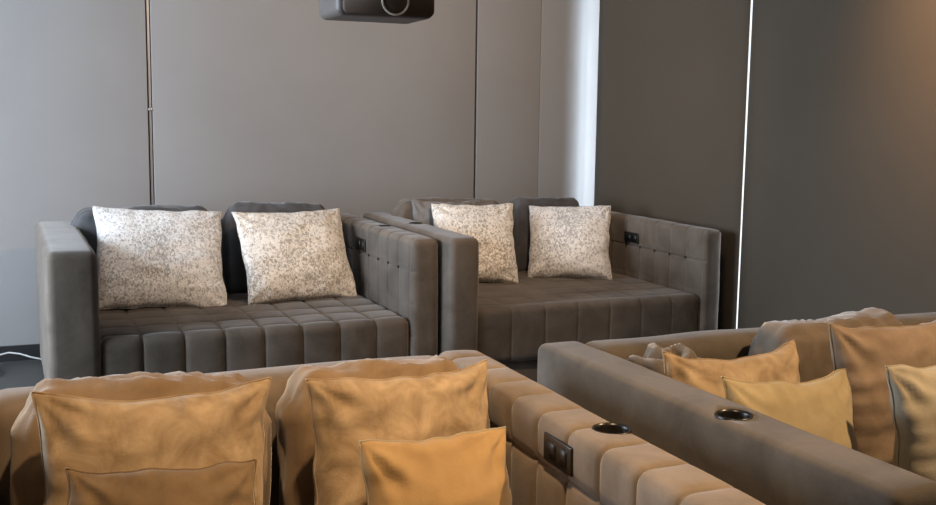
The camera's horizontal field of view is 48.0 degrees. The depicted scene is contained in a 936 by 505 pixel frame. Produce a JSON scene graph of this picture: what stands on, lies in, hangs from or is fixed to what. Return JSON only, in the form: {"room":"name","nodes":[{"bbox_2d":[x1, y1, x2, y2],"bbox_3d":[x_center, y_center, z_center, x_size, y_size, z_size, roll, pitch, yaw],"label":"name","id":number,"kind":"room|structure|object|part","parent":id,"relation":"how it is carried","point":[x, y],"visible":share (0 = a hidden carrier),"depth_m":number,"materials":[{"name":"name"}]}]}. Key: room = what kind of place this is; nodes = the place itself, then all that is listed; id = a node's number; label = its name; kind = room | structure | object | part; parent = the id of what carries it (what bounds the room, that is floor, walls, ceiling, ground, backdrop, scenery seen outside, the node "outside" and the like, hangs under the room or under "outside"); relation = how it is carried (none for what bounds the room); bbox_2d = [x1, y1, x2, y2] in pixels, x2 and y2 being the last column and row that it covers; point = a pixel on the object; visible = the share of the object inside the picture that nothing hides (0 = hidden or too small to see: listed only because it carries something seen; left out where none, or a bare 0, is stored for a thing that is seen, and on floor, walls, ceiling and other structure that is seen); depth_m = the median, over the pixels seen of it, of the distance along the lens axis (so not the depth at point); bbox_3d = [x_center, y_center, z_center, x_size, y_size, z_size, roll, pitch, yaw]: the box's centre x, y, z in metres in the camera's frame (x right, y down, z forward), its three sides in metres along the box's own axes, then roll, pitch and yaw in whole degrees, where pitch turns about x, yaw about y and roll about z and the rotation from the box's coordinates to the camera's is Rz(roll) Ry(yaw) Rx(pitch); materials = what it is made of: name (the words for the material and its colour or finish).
{"room":"home theater","nodes":[
{"label":"home theater","id":0,"kind":"room"},
{"bbox_2d":[0,359,43,389],"bbox_3d":[-0.196,1.237,2.366,6.850,0.100,9.680,-2,8,-22],"label":"floor","id":1,"kind":"structure","parent":0,"point":[25,373],"depth_m":5.99,"materials":[{"name":"tile"}]},
{"bbox_2d":[0,352,40,359],"bbox_3d":[-2.665,0.633,6.094,0.245,0.084,0.452,5,9,31],"label":"power cable","id":2,"kind":"object","parent":1,"relation":"on","point":[6,352],"visible":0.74,"depth_m":6.16,"materials":[{"name":"grey plastic"}]},
{"bbox_2d":[35,214,437,379],"bbox_3d":[-1.322,0.297,5.792,1.909,0.864,1.507,-2,8,-24],"label":"sofa","id":3,"kind":"object","parent":1,"relation":"on","point":[393,312],"visible":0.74,"depth_m":5.27,"materials":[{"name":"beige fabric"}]},
{"bbox_3d":[-2.090,0.303,5.449,0.229,0.804,1.503,-2,8,-24],"label":"arm","id":4,"kind":"part","parent":3,"relation":"part of","materials":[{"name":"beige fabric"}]},
{"bbox_2d":[71,205,207,255],"bbox_3d":[-1.841,0.001,5.992,0.800,0.543,0.225,-2,8,-20],"label":"cushion","id":5,"kind":"object","parent":3,"relation":"on","point":[84,220],"visible":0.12,"depth_m":5.80,"materials":[{"name":"grey fabric"}]},
{"bbox_2d":[93,206,226,309],"bbox_3d":[-1.681,0.034,5.731,0.721,0.564,0.348,-2,8,-21],"label":"throw pillow","id":6,"kind":"object","parent":3,"relation":"on","point":[146,258],"visible":0.91,"depth_m":5.67,"materials":[{"name":"beige fabric"}]},
{"bbox_3d":[-1.555,0.139,6.397,1.572,0.708,0.182,-2,8,-24],"label":"backrest","id":7,"kind":"part","parent":3,"relation":"part of","materials":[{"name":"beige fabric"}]},
{"bbox_3d":[-1.262,0.416,5.753,1.539,0.266,1.329,-2,8,-24],"label":"seat","id":8,"kind":"part","parent":3,"relation":"part of","materials":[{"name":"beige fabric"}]},
{"bbox_2d":[221,201,324,292],"bbox_3d":[-1.136,-0.032,6.282,0.662,0.555,0.227,-3,8,-25],"label":"cushion","id":9,"kind":"object","parent":3,"relation":"on","point":[234,275],"visible":0.27,"depth_m":6.12,"materials":[{"name":"grey fabric"}]},
{"bbox_2d":[232,208,356,304],"bbox_3d":[-0.983,0.018,6.008,0.659,0.501,0.314,-3,8,-29],"label":"throw pillow","id":10,"kind":"object","parent":3,"relation":"on","point":[297,255],"visible":1,"depth_m":5.94,"materials":[{"name":"beige fabric"}]},
{"bbox_3d":[-0.628,-0.048,6.152,0.008,0.075,0.170,-2,8,-24],"label":"control panel","id":11,"kind":"part","parent":3,"relation":"part of","materials":[{"name":"black plastic"}]},
{"bbox_3d":[-0.521,0.235,6.137,0.161,0.804,1.503,-2,8,-24],"label":"arm","id":12,"kind":"part","parent":3,"relation":"part of","materials":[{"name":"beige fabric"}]},
{"bbox_2d":[0,350,765,504],"bbox_3d":[-0.361,0.786,2.068,1.367,0.866,1.276,-2,8,-22],"label":"sofa","id":13,"kind":"object","parent":1,"relation":"on","point":[559,452],"visible":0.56,"depth_m":2.18,"materials":[{"name":"beige fabric"}]},
{"bbox_2d":[10,371,271,504],"bbox_3d":[-0.703,0.500,2.282,0.554,0.484,0.228,-3,8,-28],"label":"cushion","id":14,"kind":"object","parent":13,"relation":"on","point":[27,487],"visible":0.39,"depth_m":2.20,"materials":[{"name":"beige fabric"}]},
{"bbox_2d":[31,377,271,504],"bbox_3d":[-0.614,0.513,2.091,0.474,0.505,0.173,-2,8,-21],"label":"throw pillow","id":15,"kind":"object","parent":13,"relation":"on","point":[189,430],"visible":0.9,"depth_m":2.05,"materials":[{"name":"fabric"}]},
{"bbox_2d":[65,459,256,504],"bbox_3d":[-0.550,0.584,1.923,0.369,0.395,0.166,-3,8,-27],"label":"throw pillow","id":16,"kind":"object","parent":13,"relation":"on","point":[225,482],"visible":1,"depth_m":1.92,"materials":[{"name":"orange fabric"}]},
{"bbox_3d":[-0.562,0.639,2.574,1.120,0.708,0.159,-2,8,-22],"label":"backrest","id":17,"kind":"part","parent":13,"relation":"part of","materials":[{"name":"beige fabric"}]},
{"bbox_2d":[275,355,458,504],"bbox_3d":[-0.210,0.483,2.482,0.485,0.475,0.222,-2,8,-20],"label":"cushion","id":18,"kind":"object","parent":13,"relation":"on","point":[295,440],"visible":0.36,"depth_m":2.37,"materials":[{"name":"beige fabric"}]},
{"bbox_2d":[305,359,489,504],"bbox_3d":[-0.129,0.501,2.289,0.493,0.501,0.174,-4,9,-33],"label":"throw pillow","id":19,"kind":"object","parent":13,"relation":"on","point":[344,411],"visible":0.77,"depth_m":2.21,"materials":[{"name":"fabric"}]},
{"bbox_2d":[359,426,511,504],"bbox_3d":[-0.042,0.569,2.120,0.388,0.410,0.172,-4,9,-35],"label":"throw pillow","id":20,"kind":"object","parent":13,"relation":"on","point":[463,468],"visible":1,"depth_m":2.09,"materials":[{"name":"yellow fabric"}]},
{"bbox_2d":[546,440,554,461],"bbox_3d":[0.171,0.408,2.166,0.003,0.036,0.039,-2,8,-22],"label":"switch","id":21,"kind":"object","parent":13,"relation":"attached to","point":[550,444],"depth_m":2.17,"materials":[{"name":"black plastic"}]},
{"bbox_3d":[0.184,0.411,2.146,0.008,0.060,0.122,-2,8,-22],"label":"control panel","id":22,"kind":"part","parent":13,"relation":"part of","materials":[{"name":"black plastic"}]},
{"bbox_2d":[557,446,566,468],"bbox_3d":[0.190,0.414,2.122,0.003,0.036,0.039,-2,8,-22],"label":"switch","id":23,"kind":"object","parent":13,"relation":"attached to","point":[561,450],"depth_m":2.12,"materials":[{"name":"black plastic"}]},
{"bbox_3d":[0.207,0.735,2.298,0.139,0.806,1.274,-2,8,-22],"label":"arm","id":24,"kind":"part","parent":13,"relation":"part of","materials":[{"name":"beige fabric"}]},
{"bbox_2d":[363,211,720,381],"bbox_3d":[0.380,0.232,6.433,1.676,0.874,1.578,-2,8,-22],"label":"sofa","id":25,"kind":"object","parent":1,"relation":"on","point":[665,280],"visible":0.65,"depth_m":5.87,"materials":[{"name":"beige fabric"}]},
{"bbox_3d":[-0.316,0.232,6.141,0.169,0.814,1.573,-2,8,-22],"label":"arm","id":26,"kind":"part","parent":25,"relation":"part of","materials":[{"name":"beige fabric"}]},
{"bbox_2d":[391,197,498,219],"bbox_3d":[-0.121,-0.088,6.699,0.773,0.534,0.220,-2,8,-21],"label":"cushion","id":27,"kind":"object","parent":25,"relation":"on","point":[403,209],"visible":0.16,"depth_m":6.58,"materials":[{"name":"beige fabric"}]},
{"bbox_2d":[411,199,479,225],"bbox_3d":[-0.111,-0.072,6.574,0.491,0.525,0.165,-3,8,-26],"label":"throw pillow","id":28,"kind":"object","parent":25,"relation":"on","point":[422,210],"visible":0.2,"depth_m":6.51,"materials":[{"name":"grey fabric"}]},
{"bbox_2d":[431,203,518,282],"bbox_3d":[0.042,-0.054,6.400,0.514,0.474,0.295,0,7,-8],"label":"throw pillow","id":29,"kind":"object","parent":25,"relation":"on","point":[491,225],"visible":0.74,"depth_m":6.36,"materials":[{"name":"beige fabric"}]},
{"bbox_2d":[510,197,579,271],"bbox_3d":[0.499,-0.108,6.957,0.558,0.529,0.223,-3,8,-25],"label":"cushion","id":30,"kind":"object","parent":25,"relation":"on","point":[521,212],"visible":0.28,"depth_m":6.81,"materials":[{"name":"grey fabric"}]},
{"bbox_2d":[528,206,611,279],"bbox_3d":[0.643,-0.061,6.637,0.541,0.462,0.291,2,7,6],"label":"throw pillow","id":31,"kind":"object","parent":25,"relation":"on","point":[566,242],"visible":0.99,"depth_m":6.57,"materials":[{"name":"beige fabric"}]},
{"bbox_3d":[0.424,0.334,6.386,1.395,0.312,1.396,-2,8,-22],"label":"seat","id":32,"kind":"part","parent":25,"relation":"part of","materials":[{"name":"beige fabric"}]},
{"bbox_3d":[1.037,-0.096,6.662,0.008,0.065,0.170,-2,8,-22],"label":"control panel","id":33,"kind":"part","parent":25,"relation":"part of","materials":[{"name":"black plastic"}]},
{"bbox_2d":[631,234,635,240],"bbox_3d":[1.046,-0.092,6.629,0.003,0.039,0.054,-2,8,-22],"label":"switch","id":34,"kind":"object","parent":25,"relation":"attached to","point":[633,236],"depth_m":6.63,"materials":[{"name":"black plastic"}]},
{"bbox_3d":[1.094,0.176,6.722,0.131,0.815,1.573,-2,8,-22],"label":"arm","id":35,"kind":"part","parent":25,"relation":"part of","materials":[{"name":"beige fabric"}]},
{"bbox_2d":[537,312,935,504],"bbox_3d":[1.349,0.714,2.808,1.986,0.866,1.308,-3,8,-24],"label":"sofa","id":36,"kind":"object","parent":1,"relation":"on","point":[770,460],"visible":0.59,"depth_m":2.26,"materials":[{"name":"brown fabric"}]},
{"bbox_2d":[627,343,703,374],"bbox_3d":[0.530,0.465,2.820,0.230,0.449,0.205,-5,9,-39],"label":"cushion","id":37,"kind":"object","parent":36,"relation":"on","point":[652,359],"visible":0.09,"depth_m":2.78,"materials":[{"name":"brown fabric"}]},
{"bbox_2d":[662,339,799,398],"bbox_3d":[0.712,0.466,2.719,0.487,0.457,0.167,-3,8,-29],"label":"throw pillow","id":38,"kind":"object","parent":36,"relation":"on","point":[782,364],"visible":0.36,"depth_m":2.70,"materials":[{"name":"fabric"}]},
{"bbox_3d":[1.119,0.567,3.318,1.747,0.708,0.160,-3,8,-24],"label":"backrest","id":39,"kind":"part","parent":36,"relation":"part of","materials":[{"name":"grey fabric"}]},
{"bbox_2d":[721,369,857,450],"bbox_3d":[0.801,0.505,2.540,0.474,0.442,0.166,-3,8,-30],"label":"throw pillow","id":40,"kind":"object","parent":36,"relation":"on","point":[822,407],"visible":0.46,"depth_m":2.52,"materials":[{"name":"fabric"}]},
{"bbox_2d":[748,307,903,382],"bbox_3d":[1.066,0.416,3.071,0.546,0.482,0.220,-3,8,-27],"label":"cushion","id":41,"kind":"object","parent":36,"relation":"on","point":[811,337],"visible":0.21,"depth_m":2.95,"materials":[{"name":"brown fabric"}]},
{"bbox_2d":[828,322,935,464],"bbox_3d":[1.199,0.433,2.877,0.512,0.500,0.172,-3,8,-28],"label":"throw pillow","id":42,"kind":"object","parent":36,"relation":"on","point":[864,352],"visible":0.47,"depth_m":2.79,"materials":[{"name":"brown fabric"}]},
{"bbox_2d":[885,364,935,480],"bbox_3d":[1.257,0.495,2.621,0.523,0.454,0.191,-3,8,-26],"label":"throw pillow","id":43,"kind":"object","parent":36,"relation":"on","point":[912,390],"visible":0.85,"depth_m":2.52,"materials":[{"name":"fabric"}]},
{"bbox_2d":[0,0,599,345],"bbox_3d":[-1.991,-0.880,6.511,6.850,3.000,0.195,-2,8,-22],"label":"wall","id":44,"kind":"structure","parent":0,"point":[213,105],"depth_m":6.71,"materials":[{"name":"grey painted plaster"}]},
{"bbox_2d":[0,344,40,361],"bbox_3d":[-2.064,0.578,6.566,6.350,0.092,0.019,-2,8,-22],"label":"baseboard","id":45,"kind":"structure","parent":44,"relation":"attached to","point":[33,350],"depth_m":6.30,"materials":[{"name":"black"}]},
{"bbox_3d":[-3.478,-0.811,5.823,3.272,2.998,0.045,-2,8,-22],"label":"wall panel","id":46,"kind":"part","parent":44,"relation":"part of","materials":[{"name":"grey paint"}]},
{"bbox_3d":[-0.952,-0.911,6.865,2.143,2.998,0.045,-2,8,-22],"label":"wall panel","id":47,"kind":"part","parent":44,"relation":"part of","materials":[{"name":"grey paint"}]},
{"bbox_3d":[0.274,-0.960,7.371,0.483,2.998,0.045,-2,8,-22],"label":"wall panel","id":48,"kind":"part","parent":44,"relation":"part of","materials":[{"name":"grey paint"}]},
{"bbox_3d":[0.789,-0.980,7.584,0.628,2.998,0.045,-2,8,-22],"label":"wall panel","id":49,"kind":"part","parent":44,"relation":"part of","materials":[{"name":"grey paint"}]},
{"bbox_3d":[-0.156,-1.838,1.972,6.850,0.100,9.680,-2,8,-22],"label":"ceiling","id":50,"kind":"structure","parent":0,"visible":0},
{"bbox_2d":[319,0,433,23],"bbox_3d":[-0.353,-1.482,4.058,0.393,1.141,0.310,-2,8,-22],"label":"projector","id":51,"kind":"object","parent":50,"relation":"hanging from","point":[377,11],"visible":1,"depth_m":4.01,"materials":[{"name":"grey plastic"}]},
{"bbox_3d":[-0.305,-0.969,4.010,0.363,0.127,0.040,-2,8,-22],"label":"panel","id":52,"kind":"part","parent":51,"relation":"part of","materials":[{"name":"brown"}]},
{"bbox_2d":[594,0,750,329],"bbox_3d":[1.262,-0.846,6.716,0.060,2.940,1.699,-2,8,-22],"label":"wall","id":53,"kind":"structure","parent":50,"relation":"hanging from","point":[672,82],"depth_m":6.54,"materials":[{"name":"paint"}]},
{"bbox_2d":[737,0,935,328],"bbox_3d":[2.341,-0.501,4.135,0.060,2.940,3.904,-2,8,-22],"label":"wall","id":54,"kind":"structure","parent":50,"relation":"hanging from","point":[839,199],"depth_m":5.25,"materials":[{"name":"paint"}]}
]}

